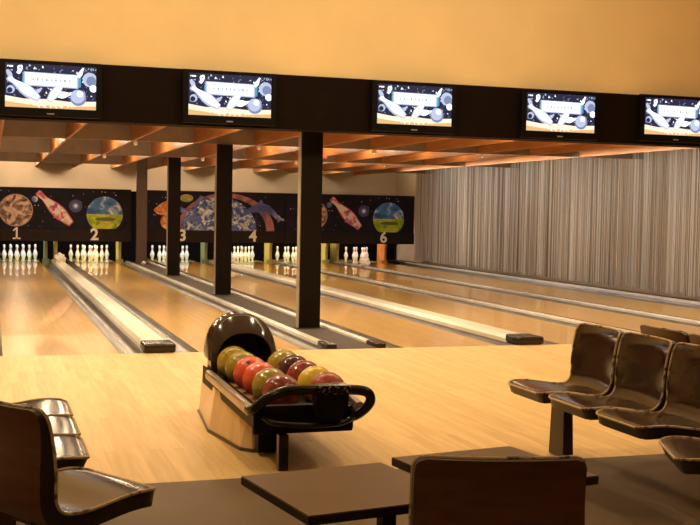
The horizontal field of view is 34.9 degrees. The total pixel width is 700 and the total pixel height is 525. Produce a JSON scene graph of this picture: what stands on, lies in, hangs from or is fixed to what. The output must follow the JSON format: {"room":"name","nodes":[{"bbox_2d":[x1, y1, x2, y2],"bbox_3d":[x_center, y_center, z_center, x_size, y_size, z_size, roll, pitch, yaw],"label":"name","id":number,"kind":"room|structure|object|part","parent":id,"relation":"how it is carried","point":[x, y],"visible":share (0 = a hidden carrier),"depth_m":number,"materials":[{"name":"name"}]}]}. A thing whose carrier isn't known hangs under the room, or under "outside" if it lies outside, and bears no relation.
{"room":"games hall","nodes":[
{"label":"games hall","id":0,"kind":"room"},
{"bbox_2d":[0,191,394,263],"bbox_3d":[-5.984,-0.943,29.986,15.220,1.950,0.260,0,3,-18],"label":"wall","id":1,"kind":"structure","parent":0,"point":[128,249],"depth_m":29.96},
{"bbox_2d":[0,161,395,195],"bbox_3d":[-5.811,-1.549,30.273,15.720,3.160,0.200,0,3,-18],"label":"wall","id":2,"kind":"structure","parent":0,"point":[12,174],"depth_m":30.39,"materials":[{"name":"beige paint"}]},
{"bbox_2d":[0,136,519,167],"bbox_3d":[-3.510,-2.381,22.504,15.320,0.494,0.040,0,3,-18],"label":"board","id":3,"kind":"object","parent":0,"point":[8,144],"visible":0.22,"depth_m":22.21,"materials":[{"name":"wood"}]},
{"bbox_2d":[2,120,643,158],"bbox_3d":[-1.982,-2.134,17.770,15.320,0.494,0.040,0,3,-18],"label":"ceiling","id":4,"kind":"structure","parent":0,"point":[12,128],"depth_m":17.51,"materials":[{"name":"wood"}]},
{"bbox_2d":[0,0,699,96],"bbox_3d":[-0.297,-2.948,12.559,15.320,1.730,0.200,0,3,-18],"label":"wall","id":5,"kind":"structure","parent":0,"point":[636,47],"depth_m":12.72,"materials":[{"name":"paint"}]},
{"bbox_2d":[0,64,699,147],"bbox_3d":[-0.324,-1.786,12.632,15.320,0.600,0.320,0,3,-18],"label":"beam","id":6,"kind":"structure","parent":5,"relation":"attached to","point":[131,95],"depth_m":12.50,"materials":[{"name":"paint"}]},
{"bbox_2d":[0,58,101,118],"bbox_3d":[-3.091,-1.789,11.504,1.030,0.570,0.107,0,3,-18],"label":"television","id":7,"kind":"object","parent":6,"relation":"attached to","point":[37,88],"visible":1,"depth_m":11.46,"materials":[{"name":"black"}]},
{"bbox_2d":[182,69,276,125],"bbox_3d":[-1.309,-1.783,12.079,1.030,0.570,0.107,0,3,-18],"label":"television","id":8,"kind":"object","parent":6,"relation":"attached to","point":[208,96],"visible":1,"depth_m":12.03,"materials":[{"name":"black"}]},
{"bbox_2d":[370,80,456,133],"bbox_3d":[0.725,-1.771,12.736,1.030,0.570,0.107,0,3,-18],"label":"television","id":9,"kind":"object","parent":6,"relation":"attached to","point":[396,106],"visible":1,"depth_m":12.68,"materials":[{"name":"black"}]},
{"bbox_2d":[519,89,598,140],"bbox_3d":[2.497,-1.760,13.309,1.030,0.570,0.107,0,3,-18],"label":"television","id":10,"kind":"object","parent":6,"relation":"attached to","point":[544,114],"visible":1,"depth_m":13.25,"materials":[{"name":"black"}]},
{"bbox_2d":[637,94,699,142],"bbox_3d":[4.022,-1.775,13.800,1.030,0.570,0.107,0,3,-18],"label":"television","id":11,"kind":"object","parent":6,"relation":"attached to","point":[661,118],"visible":1,"depth_m":13.72,"materials":[{"name":"black"}]},
{"bbox_2d":[0,259,699,524],"bbox_3d":[-0.845,0.780,14.217,15.320,0.159,33.400,0,3,-18],"label":"floor","id":12,"kind":"structure","parent":0,"point":[138,419],"depth_m":7.10,"materials":[{"name":"brown wood"}]},
{"bbox_2d":[0,398,89,524],"bbox_3d":[-1.444,0.752,4.796,0.530,0.751,1.362,0,3,-18],"label":"row of chairs","id":13,"kind":"object","parent":12,"relation":"on","point":[71,449],"visible":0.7,"depth_m":4.63,"materials":[{"name":"leather"}]},
{"bbox_3d":[-1.317,0.978,4.280,0.065,0.351,0.180,0,3,-18],"label":"leg","id":14,"kind":"part","parent":13,"relation":"part of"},
{"bbox_2d":[0,401,155,524],"bbox_3d":[-0.980,0.809,3.754,0.462,0.751,0.530,3,4,41],"label":"shell chair","id":15,"kind":"object","parent":12,"relation":"on","point":[33,490],"visible":1,"depth_m":3.52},
{"bbox_2d":[136,158,147,262],"bbox_3d":[-5.131,-1.287,27.414,0.254,2.595,0.100,0,3,-18],"label":"column","id":16,"kind":"structure","parent":12,"relation":"on","point":[142,165],"depth_m":27.37,"materials":[{"name":"wood"}]},
{"bbox_2d":[166,157,180,275],"bbox_3d":[-3.577,-0.935,22.599,0.304,2.394,0.160,0,3,-18],"label":"column","id":17,"kind":"structure","parent":12,"relation":"on","point":[173,163],"depth_m":22.55,"materials":[{"name":"wood"}]},
{"bbox_2d":[213,144,232,294],"bbox_3d":[-2.022,-0.684,17.780,0.304,2.394,0.160,0,3,-18],"label":"column","id":18,"kind":"structure","parent":12,"relation":"on","point":[222,203],"depth_m":17.73,"materials":[{"name":"wood"}]},
{"bbox_2d":[198,312,375,470],"bbox_3d":[-0.475,0.708,6.774,0.716,0.691,2.070,0,3,-18],"label":"bowling ball return","id":19,"kind":"object","parent":12,"relation":"on","point":[247,423],"visible":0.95,"depth_m":6.21,"materials":[{"name":"plastic"}]},
{"bbox_3d":[-0.700,0.737,6.398,0.046,0.081,1.150,0,3,-18],"label":"rail","id":20,"kind":"part","parent":19,"relation":"part of","materials":[{"name":"metal"}]},
{"bbox_2d":[217,346,244,377],"bbox_3d":[-0.748,0.644,7.161,0.216,0.216,0.216,0,3,-18],"label":"ball","id":21,"kind":"object","parent":19,"relation":"on","point":[225,353],"visible":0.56,"depth_m":7.10,"materials":[{"name":"plastic"}]},
{"bbox_2d":[225,351,253,384],"bbox_3d":[-0.674,0.660,6.958,0.216,0.216,0.216,0,3,-18],"label":"ball","id":22,"kind":"object","parent":19,"relation":"on","point":[232,360],"visible":0.39,"depth_m":6.89,"materials":[{"name":"plastic"}]},
{"bbox_3d":[-0.777,0.663,7.532,0.340,0.098,0.220,0,3,-18],"label":"hood sill","id":23,"kind":"part","parent":19,"relation":"part of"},
{"bbox_2d":[204,312,275,360],"bbox_3d":[-0.762,0.472,7.463,0.452,0.292,0.560,0,3,-18],"label":"hood","id":24,"kind":"object","parent":19,"relation":"attached to","point":[244,330],"depth_m":7.28,"materials":[{"name":"plastic"}]},
{"bbox_2d":[233,356,263,390],"bbox_3d":[-0.600,0.676,6.755,0.216,0.216,0.216,0,3,-18],"label":"ball","id":25,"kind":"object","parent":19,"relation":"on","point":[240,367],"visible":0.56,"depth_m":6.69,"materials":[{"name":"plastic"}]},
{"bbox_2d":[242,362,273,397],"bbox_3d":[-0.526,0.692,6.552,0.216,0.216,0.216,0,3,-18],"label":"ball","id":26,"kind":"object","parent":19,"relation":"on","point":[253,369],"visible":0.43,"depth_m":6.49,"materials":[{"name":"plastic"}]},
{"bbox_2d":[252,368,283,398],"bbox_3d":[-0.453,0.708,6.349,0.216,0.216,0.217,0,3,-18],"label":"ball","id":27,"kind":"object","parent":19,"relation":"on","point":[262,376],"visible":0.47,"depth_m":6.28,"materials":[{"name":"plastic"}]},
{"bbox_2d":[203,365,354,427],"bbox_3d":[-0.448,0.785,6.687,0.608,0.150,1.500,0,3,-18],"label":"tray","id":28,"kind":"object","parent":19,"relation":"on","point":[218,399],"depth_m":6.66,"materials":[{"name":"plastic"}]},
{"bbox_2d":[267,349,294,367],"bbox_3d":[-0.422,0.659,7.068,0.216,0.216,0.217,0,3,-18],"label":"ball","id":29,"kind":"object","parent":19,"relation":"on","point":[274,359],"visible":0.38,"depth_m":7.00,"materials":[{"name":"plastic"}]},
{"bbox_2d":[262,374,300,404],"bbox_3d":[-0.379,0.723,6.146,0.216,0.216,0.216,0,3,-18],"label":"ball","id":30,"kind":"object","parent":19,"relation":"on","point":[279,380],"visible":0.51,"depth_m":6.08,"materials":[{"name":"plastic"}]},
{"bbox_3d":[-0.357,1.002,5.886,0.054,0.190,0.050,0,3,-18],"label":"post","id":31,"kind":"part","parent":19,"relation":"part of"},
{"bbox_2d":[277,354,305,374],"bbox_3d":[-0.348,0.675,6.864,0.216,0.216,0.216,0,3,-18],"label":"ball","id":32,"kind":"object","parent":19,"relation":"on","point":[286,362],"visible":0.39,"depth_m":6.80,"materials":[{"name":"plastic"}]},
{"bbox_2d":[287,360,316,380],"bbox_3d":[-0.274,0.691,6.661,0.216,0.216,0.216,0,3,-18],"label":"ball","id":33,"kind":"object","parent":19,"relation":"on","point":[296,368],"visible":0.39,"depth_m":6.60,"materials":[{"name":"plastic"}]},
{"bbox_3d":[-0.251,0.829,5.935,0.550,0.153,0.045,0,3,-18],"label":"panel","id":34,"kind":"part","parent":19,"relation":"part of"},
{"bbox_2d":[297,366,328,402],"bbox_3d":[-0.200,0.707,6.458,0.216,0.217,0.216,0,3,-18],"label":"ball","id":35,"kind":"object","parent":19,"relation":"on","point":[306,376],"visible":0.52,"depth_m":6.39,"materials":[{"name":"plastic"}]},
{"bbox_2d":[309,372,344,401],"bbox_3d":[-0.126,0.722,6.255,0.216,0.216,0.216,0,3,-18],"label":"ball","id":36,"kind":"object","parent":19,"relation":"on","point":[324,377],"visible":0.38,"depth_m":6.20,"materials":[{"name":"red plastic"}]},
{"bbox_2d":[313,383,350,394],"bbox_3d":[-0.098,0.665,5.862,0.191,0.047,0.110,0,3,-18],"label":"grille","id":37,"kind":"object","parent":19,"relation":"attached to","point":[318,388],"depth_m":5.82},
{"bbox_3d":[-0.084,0.740,6.596,0.071,0.081,1.154,0,3,-15],"label":"rail","id":38,"kind":"part","parent":19,"relation":"part of","materials":[{"name":"metal"}]},
{"bbox_2d":[295,132,322,328],"bbox_3d":[-0.467,-0.433,12.961,0.304,2.394,0.160,0,3,-18],"label":"column","id":39,"kind":"structure","parent":12,"relation":"on","point":[310,155],"depth_m":12.91,"materials":[{"name":"wood"}]},
{"bbox_2d":[241,462,409,524],"bbox_3d":[-0.010,0.946,3.352,0.495,0.550,0.495,0,3,-27],"label":"side table","id":40,"kind":"object","parent":12,"relation":"on","point":[320,496],"visible":0.81,"depth_m":3.27,"materials":[{"name":"laminate"}]},
{"bbox_3d":[0.103,0.961,3.276,0.044,0.509,0.044,0,3,-27],"label":"leg","id":41,"kind":"part","parent":40,"relation":"part of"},
{"bbox_2d":[392,446,598,485],"bbox_3d":[0.454,0.937,3.603,0.478,0.562,0.478,0,3,-27],"label":"side table","id":42,"kind":"object","parent":12,"relation":"on","point":[404,463],"visible":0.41,"depth_m":3.76,"materials":[{"name":"laminate"}]},
{"bbox_2d":[408,454,586,524],"bbox_3d":[0.370,0.863,3.119,0.462,0.751,0.530,1,3,-3],"label":"shell chair","id":43,"kind":"object","parent":12,"relation":"on","point":[444,489],"visible":1,"depth_m":2.87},
{"bbox_2d":[508,323,699,455],"bbox_3d":[1.391,0.764,5.665,0.530,0.751,1.690,0,3,-18],"label":"row of chairs","id":44,"kind":"object","parent":12,"relation":"on","point":[638,385],"visible":1,"depth_m":5.83,"materials":[{"name":"plastic"}]},
{"bbox_3d":[1.208,0.929,6.355,0.065,0.351,0.180,0,3,-18],"label":"leg","id":45,"kind":"part","parent":44,"relation":"part of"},
{"bbox_2d":[640,324,699,344],"bbox_3d":[2.125,0.765,5.917,0.530,0.751,1.422,0,3,-18],"label":"chair","id":46,"kind":"object","parent":12,"relation":"on","point":[678,336],"visible":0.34,"depth_m":6.17,"materials":[{"name":"leather"}]},
{"bbox_2d":[659,436,699,473],"bbox_3d":[1.571,0.817,4.586,0.530,0.751,0.462,1,3,5],"label":"shell chair","id":47,"kind":"object","parent":12,"relation":"on","point":[683,452],"visible":1,"depth_m":4.56,"materials":[{"name":"plastic"}]},
{"bbox_2d":[394,148,699,299],"bbox_3d":[6.534,-1.425,16.642,0.200,4.900,33.700,0,3,-18],"label":"wall","id":48,"kind":"structure","parent":0,"point":[406,183],"depth_m":21.97,"materials":[{"name":"beige paint"}]},
{"bbox_3d":[-3.143,-2.621,21.368,15.320,0.100,18.260,0,3,-18],"label":"ceiling","id":49,"kind":"structure","parent":0,"visible":0},
{"bbox_2d":[0,120,4,144],"bbox_3d":[-6.423,-2.333,20.361,0.040,0.498,18.150,0,3,-18],"label":"board","id":50,"kind":"object","parent":49,"relation":"attached to","point":[1,121],"visible":0.02,"depth_m":14.98,"materials":[{"name":"brown wood"}]},
{"bbox_2d":[35,122,86,165],"bbox_3d":[-5.490,-2.330,20.663,0.040,0.498,18.150,0,3,-18],"label":"board","id":51,"kind":"object","parent":49,"relation":"attached to","point":[72,128],"visible":0.24,"depth_m":18.33,"materials":[{"name":"brown wood"}]},
{"bbox_2d":[73,125,166,166],"bbox_3d":[-4.558,-2.327,20.964,0.040,0.498,18.150,0,3,-18],"label":"board","id":52,"kind":"object","parent":49,"relation":"attached to","point":[137,131],"visible":0.24,"depth_m":18.90,"materials":[{"name":"brown wood"}]},
{"bbox_2d":[110,128,241,168],"bbox_3d":[-3.625,-2.324,21.265,0.040,0.498,18.150,0,3,-18],"label":"board","id":53,"kind":"object","parent":49,"relation":"attached to","point":[200,134],"visible":0.24,"depth_m":19.21,"materials":[{"name":"brown wood"}]},
{"bbox_2d":[0,151,431,173],"bbox_3d":[-5.074,-2.633,27.351,15.320,0.494,0.040,0,3,-18],"label":"board","id":54,"kind":"object","parent":49,"relation":"attached to","point":[4,156],"visible":0.11,"depth_m":27.08,"materials":[{"name":"wood"}]},
{"bbox_2d":[148,130,298,169],"bbox_3d":[-2.692,-2.320,21.566,0.040,0.498,18.150,0,3,-18],"label":"board","id":55,"kind":"object","parent":49,"relation":"attached to","point":[261,136],"visible":0.14,"depth_m":17.79,"materials":[{"name":"brown wood"}]},
{"bbox_2d":[183,133,385,170],"bbox_3d":[-1.760,-2.317,21.867,0.040,0.498,18.150,0,3,-18],"label":"board","id":56,"kind":"object","parent":49,"relation":"attached to","point":[253,152],"visible":0.24,"depth_m":20.20,"materials":[{"name":"brown wood"}]},
{"bbox_2d":[233,135,450,169],"bbox_3d":[-0.827,-2.314,22.168,0.040,0.498,18.150,0,3,-18],"label":"board","id":57,"kind":"object","parent":49,"relation":"attached to","point":[386,141],"visible":0.02,"depth_m":18.34,"materials":[{"name":"brown wood"}]},
{"bbox_2d":[253,138,512,172],"bbox_3d":[0.105,-2.311,22.470,0.040,0.498,18.150,0,3,-18],"label":"board","id":58,"kind":"object","parent":49,"relation":"attached to","point":[452,143],"visible":0.24,"depth_m":19.73,"materials":[{"name":"brown wood"}]},
{"bbox_2d":[287,141,577,173],"bbox_3d":[1.038,-2.308,22.771,0.040,0.498,18.150,0,3,-18],"label":"board","id":59,"kind":"object","parent":49,"relation":"attached to","point":[514,145],"visible":0.24,"depth_m":20.43,"materials":[{"name":"brown wood"}]},
{"bbox_2d":[322,143,635,174],"bbox_3d":[1.970,-2.305,23.072,0.040,0.498,18.150,0,3,-18],"label":"board","id":60,"kind":"object","parent":49,"relation":"attached to","point":[580,146],"visible":0.1,"depth_m":20.86,"materials":[{"name":"brown wood"}]},
{"bbox_2d":[353,146,692,174],"bbox_3d":[2.903,-2.302,23.373,0.040,0.498,18.150,0,3,-18],"label":"board","id":61,"kind":"object","parent":49,"relation":"attached to","point":[634,149],"visible":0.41,"depth_m":21.30,"materials":[{"name":"brown wood"}]},
{"bbox_2d":[415,148,699,296],"bbox_3d":[4.219,-1.077,22.733,0.066,2.832,15.885,0,3,-18],"label":"curtain","id":62,"kind":"object","parent":49,"relation":"hanging from","point":[508,212],"visible":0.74,"depth_m":22.45,"materials":[{"name":"fabric"}]},
{"bbox_3d":[-3.012,0.593,20.768,15.220,0.140,20.200,0,3,-18],"label":"floor","id":63,"kind":"structure","parent":0,"visible":0},
{"bbox_2d":[42,241,49,264],"bbox_3d":[-7.616,-0.308,27.843,0.180,0.720,0.676,0,3,-18],"label":"wall","id":64,"kind":"structure","parent":63,"relation":"on","point":[45,261],"depth_m":27.60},
{"bbox_3d":[-7.616,-0.308,27.843,0.070,0.720,0.676,0,3,-18],"label":"panel","id":65,"kind":"part","parent":64,"relation":"part of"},
{"bbox_2d":[0,187,130,241],"bbox_3d":[-7.219,-1.185,27.534,3.560,1.315,0.121,0,3,-18],"label":"panel","id":66,"kind":"object","parent":64,"relation":"attached to","point":[26,213],"visible":1,"depth_m":27.57,"materials":[{"name":"black plastic"}]},
{"bbox_2d":[53,241,57,258],"bbox_3d":[-7.388,-0.307,27.917,0.180,0.720,0.676,0,3,-18],"label":"wall","id":67,"kind":"structure","parent":63,"relation":"on","point":[55,243],"depth_m":27.67,"materials":[{"name":"paint"}]},
{"bbox_2d":[0,258,143,355],"bbox_3d":[-5.662,0.447,19.589,1.516,0.155,19.600,0,3,-18],"label":"lane","id":68,"kind":"object","parent":63,"relation":"on","point":[42,312],"visible":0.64,"depth_m":13.72,"materials":[{"name":"brown wood"}]},
{"bbox_2d":[2,244,6,258],"bbox_3d":[-8.713,-0.269,28.053,0.121,0.381,0.121,0,3,-22],"label":"pin","id":69,"kind":"object","parent":68,"relation":"on","point":[4,253],"visible":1,"depth_m":28.02,"materials":[{"name":"plastic"}]},
{"bbox_2d":[8,245,12,259],"bbox_3d":[-8.487,-0.255,27.849,0.121,0.381,0.121,0,3,-12],"label":"pin","id":70,"kind":"object","parent":68,"relation":"on","point":[10,254],"visible":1,"depth_m":27.82,"materials":[{"name":"plastic"}]},
{"bbox_2d":[15,245,19,259],"bbox_3d":[-8.261,-0.242,27.645,0.121,0.381,0.121,2,3,13],"label":"pin","id":71,"kind":"object","parent":68,"relation":"on","point":[17,255],"visible":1,"depth_m":27.61,"materials":[{"name":"plastic"}]},
{"bbox_2d":[21,245,25,259],"bbox_3d":[-8.197,-0.254,27.942,0.121,0.381,0.121,-1,3,-31],"label":"pin","id":72,"kind":"object","parent":68,"relation":"on","point":[23,254],"visible":1,"depth_m":27.91,"materials":[{"name":"plastic"}]},
{"bbox_2d":[27,244,31,259],"bbox_3d":[-8.133,-0.267,28.240,0.121,0.381,0.121,-1,3,-38],"label":"pin","id":73,"kind":"object","parent":68,"relation":"on","point":[29,254],"visible":1,"depth_m":28.21,"materials":[{"name":"plastic"}]},
{"bbox_2d":[33,244,37,258],"bbox_3d":[-8.069,-0.279,28.538,0.121,0.381,0.121,-1,4,-43],"label":"pin","id":74,"kind":"object","parent":68,"relation":"on","point":[35,253],"visible":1,"depth_m":28.50,"materials":[{"name":"plastic"}]},
{"bbox_2d":[51,259,175,352],"bbox_3d":[-4.481,0.456,18.856,0.302,0.238,17.520,0,3,-18],"label":"divider","id":75,"kind":"object","parent":63,"relation":"on","point":[142,336],"visible":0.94,"depth_m":13.29,"materials":[{"name":"wood"}]},
{"bbox_2d":[54,252,65,261],"bbox_3d":[-6.730,-0.125,25.843,0.284,0.230,0.284,0,3,-18],"label":"bundle","id":76,"kind":"object","parent":75,"relation":"on","point":[59,257],"visible":1,"depth_m":25.76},
{"bbox_2d":[116,242,122,263],"bbox_3d":[-5.903,-0.302,28.396,0.180,0.720,0.676,0,3,-18],"label":"wall","id":77,"kind":"structure","parent":63,"relation":"on","point":[119,260],"depth_m":28.15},
{"bbox_2d":[67,258,318,352],"bbox_3d":[-3.950,0.452,20.142,1.516,0.155,19.600,0,3,-18],"label":"lane","id":78,"kind":"object","parent":63,"relation":"on","point":[179,315],"visible":0.47,"depth_m":15.97,"materials":[{"name":"brown wood"}]},
{"bbox_2d":[68,244,72,258],"bbox_3d":[-7.226,-0.277,28.810,0.121,0.381,0.121,-1,4,-42],"label":"pin","id":79,"kind":"object","parent":78,"relation":"on","point":[70,253],"visible":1,"depth_m":28.78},
{"bbox_2d":[75,245,79,259],"bbox_3d":[-7.000,-0.263,28.606,0.121,0.381,0.121,3,3,29],"label":"pin","id":80,"kind":"object","parent":78,"relation":"on","point":[77,254],"visible":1,"depth_m":28.57,"materials":[{"name":"plastic"}]},
{"bbox_2d":[82,245,86,259],"bbox_3d":[-6.774,-0.249,28.402,0.121,0.381,0.121,2,3,16],"label":"pin","id":81,"kind":"object","parent":78,"relation":"on","point":[84,254],"visible":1,"depth_m":28.37,"materials":[{"name":"plastic"}]},
{"bbox_2d":[89,246,93,260],"bbox_3d":[-6.548,-0.236,28.198,0.121,0.381,0.121,2,3,26],"label":"pin","id":82,"kind":"object","parent":78,"relation":"on","point":[91,255],"visible":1,"depth_m":28.16,"materials":[{"name":"plastic"}]},
{"bbox_2d":[94,245,98,259],"bbox_3d":[-6.484,-0.248,28.495,0.121,0.381,0.121,-1,3,-36],"label":"pin","id":83,"kind":"object","parent":78,"relation":"on","point":[96,255],"visible":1,"depth_m":28.47,"materials":[{"name":"plastic"}]},
{"bbox_2d":[99,245,103,259],"bbox_3d":[-6.420,-0.261,28.793,0.121,0.381,0.121,3,3,36],"label":"pin","id":84,"kind":"object","parent":78,"relation":"on","point":[101,254],"visible":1,"depth_m":28.76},
{"bbox_2d":[104,245,108,258],"bbox_3d":[-6.356,-0.274,29.091,0.121,0.381,0.121,-1,3,-32],"label":"pin","id":85,"kind":"object","parent":78,"relation":"on","point":[106,254],"visible":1,"depth_m":29.06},
{"bbox_2d":[200,242,208,263],"bbox_3d":[-3.809,-0.295,29.072,0.180,0.720,0.676,0,3,-18],"label":"wall","id":86,"kind":"structure","parent":63,"relation":"on","point":[203,258],"depth_m":28.86,"materials":[{"name":"paint"}]},
{"bbox_2d":[125,261,336,348],"bbox_3d":[-2.877,0.480,19.448,0.109,0.203,17.580,0,3,-18],"label":"rail","id":87,"kind":"object","parent":63,"relation":"on","point":[322,344],"visible":0.48,"depth_m":14.26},
{"bbox_2d":[147,261,385,347],"bbox_3d":[-2.380,0.481,19.609,0.104,0.203,17.580,0,3,-18],"label":"rail","id":88,"kind":"object","parent":63,"relation":"on","point":[378,344],"visible":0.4,"depth_m":14.49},
{"bbox_2d":[264,243,273,263],"bbox_3d":[-2.173,-0.290,29.601,0.180,0.720,0.676,0,3,-18],"label":"wall","id":89,"kind":"structure","parent":63,"relation":"on","point":[267,246],"depth_m":29.43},
{"bbox_2d":[147,190,285,242],"bbox_3d":[-3.481,-1.173,28.741,3.735,1.315,0.121,0,3,-18],"label":"panel","id":90,"kind":"object","parent":89,"relation":"attached to","point":[256,217],"visible":0.79,"depth_m":28.71,"materials":[{"name":"multicoloured plastic"}]},
{"bbox_2d":[321,244,328,262],"bbox_3d":[-0.707,-0.285,30.074,0.180,0.720,0.676,0,3,-18],"label":"wall","id":91,"kind":"structure","parent":63,"relation":"on","point":[324,247],"depth_m":29.89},
{"bbox_2d":[285,193,413,243],"bbox_3d":[0.025,-1.161,29.873,3.615,1.315,0.121,0,3,-18],"label":"panel","id":92,"kind":"object","parent":91,"relation":"attached to","point":[346,219],"visible":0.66,"depth_m":29.95,"materials":[{"name":"black plastic"}]},
{"bbox_2d":[147,259,513,347],"bbox_3d":[-1.937,0.459,20.792,1.476,0.155,19.600,0,3,-18],"label":"lane","id":93,"kind":"object","parent":63,"relation":"on","point":[396,330],"visible":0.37,"depth_m":14.47,"materials":[{"name":"brown wood"}]},
{"bbox_2d":[150,245,154,259],"bbox_3d":[-5.231,-0.270,29.454,0.121,0.381,0.121,1,3,6],"label":"pin","id":94,"kind":"object","parent":93,"relation":"on","point":[152,254],"visible":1,"depth_m":29.42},
{"bbox_2d":[157,246,161,259],"bbox_3d":[-5.005,-0.256,29.250,0.121,0.381,0.121,2,3,23],"label":"pin","id":95,"kind":"object","parent":93,"relation":"on","point":[159,254],"visible":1,"depth_m":29.22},
{"bbox_2d":[162,245,164,259],"bbox_3d":[-4.941,-0.269,29.548,0.121,0.381,0.121,-1,3,-34],"label":"pin","id":96,"kind":"object","parent":93,"relation":"on","point":[163,251],"visible":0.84,"depth_m":29.52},
{"bbox_2d":[181,246,184,259],"bbox_3d":[-4.425,-0.254,29.438,0.121,0.381,0.121,-1,3,-34],"label":"pin","id":97,"kind":"object","parent":93,"relation":"on","point":[182,252],"visible":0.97,"depth_m":29.41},
{"bbox_2d":[185,245,188,259],"bbox_3d":[-4.361,-0.267,29.735,0.121,0.381,0.121,0,3,-27],"label":"pin","id":98,"kind":"object","parent":93,"relation":"on","point":[186,251],"visible":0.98,"depth_m":29.70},
{"bbox_2d":[330,244,339,263],"bbox_3d":[-0.412,-0.284,30.169,0.180,0.720,0.676,0,3,-18],"label":"wall","id":99,"kind":"structure","parent":63,"relation":"on","point":[334,248],"depth_m":30.08,"materials":[{"name":"paint"}]},
{"bbox_2d":[209,260,543,344],"bbox_3d":[-0.773,0.468,20.053,0.300,0.238,17.520,0,3,-18],"label":"divider","id":100,"kind":"object","parent":63,"relation":"on","point":[511,337],"visible":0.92,"depth_m":14.49,"materials":[{"name":"plastic"}]},
{"bbox_2d":[377,244,387,262],"bbox_3d":[0.882,-0.280,30.587,0.180,0.720,0.676,0,3,-18],"label":"wall","id":101,"kind":"structure","parent":63,"relation":"on","point":[381,248],"depth_m":30.45,"materials":[{"name":"paint"}]},
{"bbox_2d":[213,259,577,344],"bbox_3d":[-0.248,0.465,21.337,1.506,0.155,19.600,0,3,-18],"label":"lane","id":102,"kind":"object","parent":63,"relation":"on","point":[552,331],"visible":0.34,"depth_m":16.39,"materials":[{"name":"brown wood"}]},
{"bbox_2d":[232,246,236,259],"bbox_3d":[-3.075,-0.237,29.596,0.121,0.381,0.121,2,3,15],"label":"pin","id":103,"kind":"object","parent":102,"relation":"on","point":[234,255],"visible":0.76,"depth_m":29.57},
{"bbox_2d":[236,246,239,259],"bbox_3d":[-3.010,-0.250,29.894,0.121,0.381,0.121,1,3,1],"label":"pin","id":104,"kind":"object","parent":102,"relation":"on","point":[237,252],"visible":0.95,"depth_m":29.86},
{"bbox_2d":[240,247,243,260],"bbox_3d":[-2.849,-0.224,29.392,0.121,0.381,0.121,-1,3,-39],"label":"pin","id":105,"kind":"object","parent":102,"relation":"on","point":[242,253],"visible":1,"depth_m":29.36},
{"bbox_2d":[244,247,247,260],"bbox_3d":[-2.784,-0.236,29.690,0.121,0.381,0.121,-1,3,-36],"label":"pin","id":106,"kind":"object","parent":102,"relation":"on","point":[245,252],"visible":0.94,"depth_m":29.66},
{"bbox_2d":[247,246,250,259],"bbox_3d":[-2.720,-0.249,29.988,0.121,0.381,0.121,2,3,18],"label":"pin","id":107,"kind":"object","parent":102,"relation":"on","point":[248,253],"visible":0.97,"depth_m":29.96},
{"bbox_2d":[251,246,254,259],"bbox_3d":[-2.656,-0.261,30.286,0.121,0.381,0.121,-1,3,-39],"label":"pin","id":108,"kind":"object","parent":102,"relation":"on","point":[252,247],"visible":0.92,"depth_m":30.25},
{"bbox_2d":[276,262,639,332],"bbox_3d":[0.827,0.492,20.644,0.124,0.203,17.580,0,3,-18],"label":"rail","id":109,"kind":"object","parent":63,"relation":"on","point":[548,316],"visible":0.08,"depth_m":17.22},
{"bbox_2d":[272,259,699,333],"bbox_3d":[1.294,0.470,21.835,1.506,0.155,19.600,0,3,-18],"label":"lane","id":110,"kind":"object","parent":63,"relation":"on","point":[612,318],"visible":0.41,"depth_m":17.57,"materials":[{"name":"brown wood"}]},
{"bbox_2d":[275,246,278,259],"bbox_3d":[-1.991,-0.259,30.501,0.121,0.381,0.121,1,3,6],"label":"pin","id":111,"kind":"object","parent":110,"relation":"on","point":[277,247],"visible":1,"depth_m":30.47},
{"bbox_2d":[283,247,286,260],"bbox_3d":[-1.765,-0.246,30.297,0.121,0.381,0.121,0,3,-12],"label":"pin","id":112,"kind":"object","parent":110,"relation":"on","point":[284,253],"visible":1,"depth_m":30.26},
{"bbox_2d":[287,246,289,259],"bbox_3d":[-1.701,-0.258,30.594,0.121,0.381,0.121,-1,3,-31],"label":"pin","id":113,"kind":"object","parent":110,"relation":"on","point":[288,252],"visible":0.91,"depth_m":30.56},
{"bbox_2d":[291,247,294,260],"bbox_3d":[-1.539,-0.232,30.092,0.121,0.381,0.121,3,4,41],"label":"pin","id":114,"kind":"object","parent":110,"relation":"on","point":[293,253],"visible":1,"depth_m":30.06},
{"bbox_2d":[328,259,699,320],"bbox_3d":[2.993,0.475,22.384,1.836,0.155,19.600,0,3,-18],"label":"lane","id":115,"kind":"object","parent":63,"relation":"on","point":[657,306],"visible":0.5,"depth_m":20.24,"materials":[{"name":"brown wood"}]},
{"bbox_2d":[344,247,347,259],"bbox_3d":[-0.113,-0.253,31.107,0.121,0.381,0.121,1,3,5],"label":"pin","id":116,"kind":"object","parent":115,"relation":"on","point":[345,253],"visible":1,"depth_m":31.08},
{"bbox_2d":[352,247,355,260],"bbox_3d":[0.113,-0.239,30.903,0.121,0.381,0.121,1,3,-8],"label":"pin","id":117,"kind":"object","parent":115,"relation":"on","point":[354,253],"visible":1,"depth_m":30.87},
{"bbox_2d":[336,262,699,324],"bbox_3d":[2.369,0.497,21.142,0.124,0.203,17.580,0,3,-18],"label":"rail","id":118,"kind":"object","parent":63,"relation":"on","point":[374,268],"visible":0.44,"depth_m":18.23,"materials":[{"name":"metal"}]},
{"bbox_2d":[359,257,370,265],"bbox_3d":[0.362,-0.028,27.354,0.295,0.234,0.288,1,3,8],"label":"bundle","id":119,"kind":"object","parent":118,"relation":"on","point":[364,261],"visible":1,"depth_m":27.25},
{"bbox_2d":[405,262,699,304],"bbox_3d":[4.243,0.512,21.748,0.140,0.185,17.580,0,3,-18],"label":"rail","id":120,"kind":"object","parent":63,"relation":"on","point":[420,264],"visible":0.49,"depth_m":21.48,"materials":[{"name":"wood"}]}
]}

